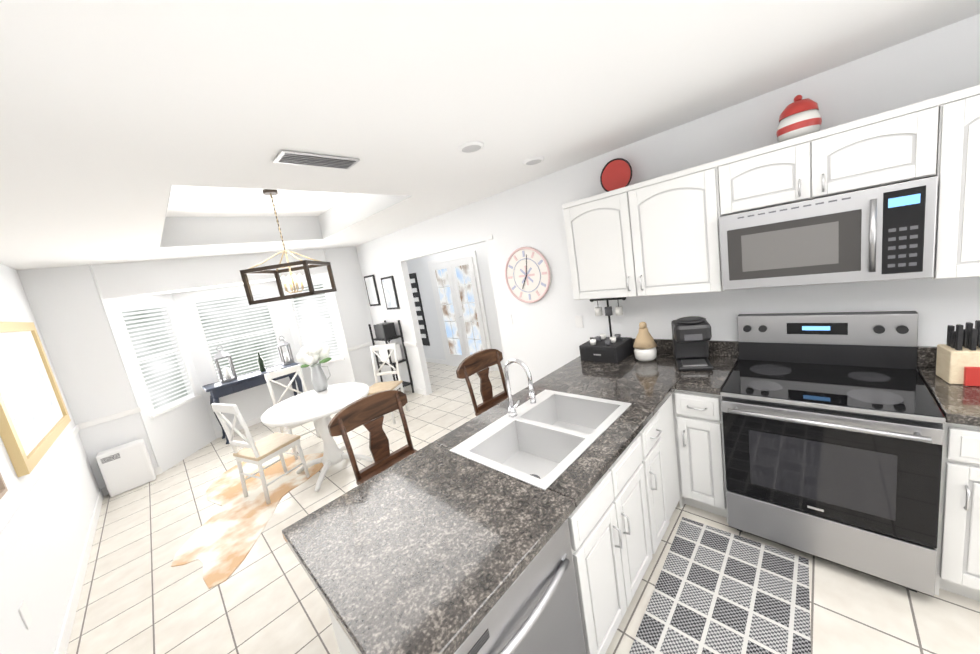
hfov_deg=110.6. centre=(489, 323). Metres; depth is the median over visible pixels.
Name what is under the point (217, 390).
console table
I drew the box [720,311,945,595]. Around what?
range
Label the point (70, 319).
wall
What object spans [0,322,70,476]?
picture frame
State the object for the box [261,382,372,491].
dining table
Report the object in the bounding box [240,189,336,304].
pendant chandelier
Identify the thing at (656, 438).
base cabinet
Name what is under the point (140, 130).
ceiling
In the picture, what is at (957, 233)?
upper cabinet
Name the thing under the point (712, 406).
base cabinet
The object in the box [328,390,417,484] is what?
bar stool
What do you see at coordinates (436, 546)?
countertop
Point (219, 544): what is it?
rug
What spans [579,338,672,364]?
backsplash
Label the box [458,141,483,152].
recessed light
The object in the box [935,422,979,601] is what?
base cabinet
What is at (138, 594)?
floor
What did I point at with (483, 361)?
bar stool
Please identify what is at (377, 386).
dining chair
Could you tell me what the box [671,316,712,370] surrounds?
coffee maker
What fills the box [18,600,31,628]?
outlet plates
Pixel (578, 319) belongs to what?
outlet plates
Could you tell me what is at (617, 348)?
caddy
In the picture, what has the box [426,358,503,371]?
baseboard
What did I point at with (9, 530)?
trim
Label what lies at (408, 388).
baseboard
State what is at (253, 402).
wall
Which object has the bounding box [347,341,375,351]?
trim
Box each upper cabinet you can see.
[562,160,724,299]
[718,95,945,215]
[931,85,979,278]
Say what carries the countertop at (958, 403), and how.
on the base cabinet at (958, 543)
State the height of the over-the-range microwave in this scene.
0.428 m
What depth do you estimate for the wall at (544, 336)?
2.46 m
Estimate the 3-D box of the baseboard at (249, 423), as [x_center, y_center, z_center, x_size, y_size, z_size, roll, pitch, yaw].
[-3.570,1.502,5.412,0.014,0.090,1.290,0,13,45]
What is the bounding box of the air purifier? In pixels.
[96,439,155,496]
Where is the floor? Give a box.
[66,362,979,653]
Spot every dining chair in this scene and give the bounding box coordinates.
[211,403,309,504]
[264,364,319,459]
[367,343,408,423]
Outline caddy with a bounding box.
[579,297,632,363]
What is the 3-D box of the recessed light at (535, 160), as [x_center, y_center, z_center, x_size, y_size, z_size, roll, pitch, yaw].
[0.329,-1.219,2.555,0.158,0.014,0.158,-3,11,36]
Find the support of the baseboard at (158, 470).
attached to the wall at (70, 319)
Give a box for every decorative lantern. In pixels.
[213,346,237,382]
[277,336,294,364]
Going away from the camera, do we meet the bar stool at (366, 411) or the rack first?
the bar stool at (366, 411)
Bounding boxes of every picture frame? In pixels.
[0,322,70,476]
[0,473,7,498]
[364,275,380,305]
[380,276,399,309]
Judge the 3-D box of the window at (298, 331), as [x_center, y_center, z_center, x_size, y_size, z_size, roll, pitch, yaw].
[-2.932,-0.007,5.688,0.720,1.400,0.127,-9,9,0]
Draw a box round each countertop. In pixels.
[282,337,677,653]
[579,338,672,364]
[670,340,738,394]
[917,346,979,426]
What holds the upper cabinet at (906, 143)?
attached to the wall at (544, 336)
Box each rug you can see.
[171,448,323,588]
[629,517,810,653]
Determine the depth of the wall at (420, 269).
6.72 m
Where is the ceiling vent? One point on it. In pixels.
(302, 158)
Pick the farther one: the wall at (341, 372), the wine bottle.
the wall at (341, 372)
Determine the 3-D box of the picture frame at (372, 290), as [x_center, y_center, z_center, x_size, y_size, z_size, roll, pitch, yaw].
[-2.010,-0.552,5.778,0.340,0.520,0.027,0,13,45]
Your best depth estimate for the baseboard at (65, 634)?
2.42 m
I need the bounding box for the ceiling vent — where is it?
[273,150,359,168]
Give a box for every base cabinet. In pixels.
[571,420,662,653]
[651,405,667,535]
[659,390,694,525]
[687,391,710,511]
[703,393,727,523]
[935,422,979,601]
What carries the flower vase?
on the dining table at (321, 407)
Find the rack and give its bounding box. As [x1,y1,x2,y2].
[368,320,413,392]
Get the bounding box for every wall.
[0,263,99,653]
[17,246,384,488]
[88,265,216,473]
[172,281,304,432]
[281,249,355,390]
[356,14,979,394]
[406,242,504,366]
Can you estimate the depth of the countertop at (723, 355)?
2.19 m
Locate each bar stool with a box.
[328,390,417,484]
[456,349,507,415]
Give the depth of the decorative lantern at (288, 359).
5.38 m
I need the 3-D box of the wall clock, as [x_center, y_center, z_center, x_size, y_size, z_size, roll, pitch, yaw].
[0.376,-0.486,3.454,0.574,0.574,0.032,0,13,45]
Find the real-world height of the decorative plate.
0.249 m
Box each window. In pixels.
[115,300,201,418]
[190,287,284,381]
[286,278,344,363]
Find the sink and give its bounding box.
[449,359,631,489]
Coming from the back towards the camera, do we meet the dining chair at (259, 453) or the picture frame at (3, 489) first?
the dining chair at (259, 453)
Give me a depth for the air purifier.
3.80 m
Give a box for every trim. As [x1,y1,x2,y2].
[0,424,80,556]
[80,407,141,428]
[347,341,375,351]
[376,341,416,346]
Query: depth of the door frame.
6.26 m
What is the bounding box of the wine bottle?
[257,352,265,371]
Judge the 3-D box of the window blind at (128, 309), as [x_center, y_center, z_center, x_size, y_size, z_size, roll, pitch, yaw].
[-4.244,0.426,4.346,0.043,1.315,0.574,-9,9,0]
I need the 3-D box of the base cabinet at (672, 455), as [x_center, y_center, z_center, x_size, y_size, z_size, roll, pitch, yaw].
[0.911,0.870,2.287,0.690,0.872,0.375,0,13,45]
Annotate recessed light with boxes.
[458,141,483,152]
[523,157,543,164]
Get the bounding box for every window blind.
[120,304,193,412]
[194,290,280,378]
[288,281,339,361]
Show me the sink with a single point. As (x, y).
(545, 439)
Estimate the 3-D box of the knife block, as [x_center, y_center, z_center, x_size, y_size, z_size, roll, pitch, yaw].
[2.221,0.135,1.576,0.140,0.280,0.145,-3,11,35]
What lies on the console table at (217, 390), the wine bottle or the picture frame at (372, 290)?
the wine bottle
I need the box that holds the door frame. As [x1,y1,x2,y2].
[427,251,494,370]
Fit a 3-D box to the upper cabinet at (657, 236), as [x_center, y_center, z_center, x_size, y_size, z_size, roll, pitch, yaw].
[1.108,-0.600,2.491,1.036,0.770,0.318,0,13,45]
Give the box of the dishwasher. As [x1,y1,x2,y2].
[454,520,585,653]
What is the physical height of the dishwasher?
0.870 m
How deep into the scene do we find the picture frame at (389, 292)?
5.36 m
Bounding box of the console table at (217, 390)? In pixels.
[202,362,302,443]
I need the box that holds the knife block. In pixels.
[936,320,979,385]
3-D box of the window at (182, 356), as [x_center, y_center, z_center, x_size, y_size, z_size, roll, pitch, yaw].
[-4.251,0.426,4.346,0.127,1.400,0.720,-9,9,0]
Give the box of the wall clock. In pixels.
[505,247,551,302]
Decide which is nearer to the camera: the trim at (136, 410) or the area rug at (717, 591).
the area rug at (717, 591)
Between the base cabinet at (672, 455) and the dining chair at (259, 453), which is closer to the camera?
the base cabinet at (672, 455)
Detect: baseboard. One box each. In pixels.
[54,488,104,653]
[103,466,162,494]
[215,416,260,437]
[385,381,426,395]
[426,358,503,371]
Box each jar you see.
[633,322,656,361]
[776,95,821,141]
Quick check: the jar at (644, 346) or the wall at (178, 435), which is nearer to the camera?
the jar at (644, 346)
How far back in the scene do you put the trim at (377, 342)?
5.48 m
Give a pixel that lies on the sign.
(419, 307)
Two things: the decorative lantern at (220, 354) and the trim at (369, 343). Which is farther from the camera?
the trim at (369, 343)
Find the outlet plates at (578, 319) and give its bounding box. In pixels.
[575,316,582,327]
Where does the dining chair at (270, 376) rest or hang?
on the floor
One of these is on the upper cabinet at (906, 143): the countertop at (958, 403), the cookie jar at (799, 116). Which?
the cookie jar at (799, 116)
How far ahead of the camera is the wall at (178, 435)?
4.27 m
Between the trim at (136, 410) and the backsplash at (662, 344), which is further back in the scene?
the trim at (136, 410)
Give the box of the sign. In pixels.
[409,273,429,345]
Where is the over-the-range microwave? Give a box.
[719,176,937,289]
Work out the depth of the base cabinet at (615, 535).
1.51 m
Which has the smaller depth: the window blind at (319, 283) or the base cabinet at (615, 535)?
the base cabinet at (615, 535)
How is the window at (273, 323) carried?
in the wall at (253, 402)
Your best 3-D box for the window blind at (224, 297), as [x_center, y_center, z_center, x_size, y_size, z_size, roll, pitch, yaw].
[-3.805,0.212,5.227,0.043,1.315,0.864,0,13,45]
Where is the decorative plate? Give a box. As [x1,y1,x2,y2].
[600,158,631,191]
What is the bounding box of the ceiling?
[0,0,979,297]
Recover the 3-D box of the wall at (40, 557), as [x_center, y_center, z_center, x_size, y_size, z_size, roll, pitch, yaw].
[-1.566,0.698,0.604,8.620,2.530,0.100,0,13,45]
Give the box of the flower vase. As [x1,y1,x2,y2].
[296,343,331,391]

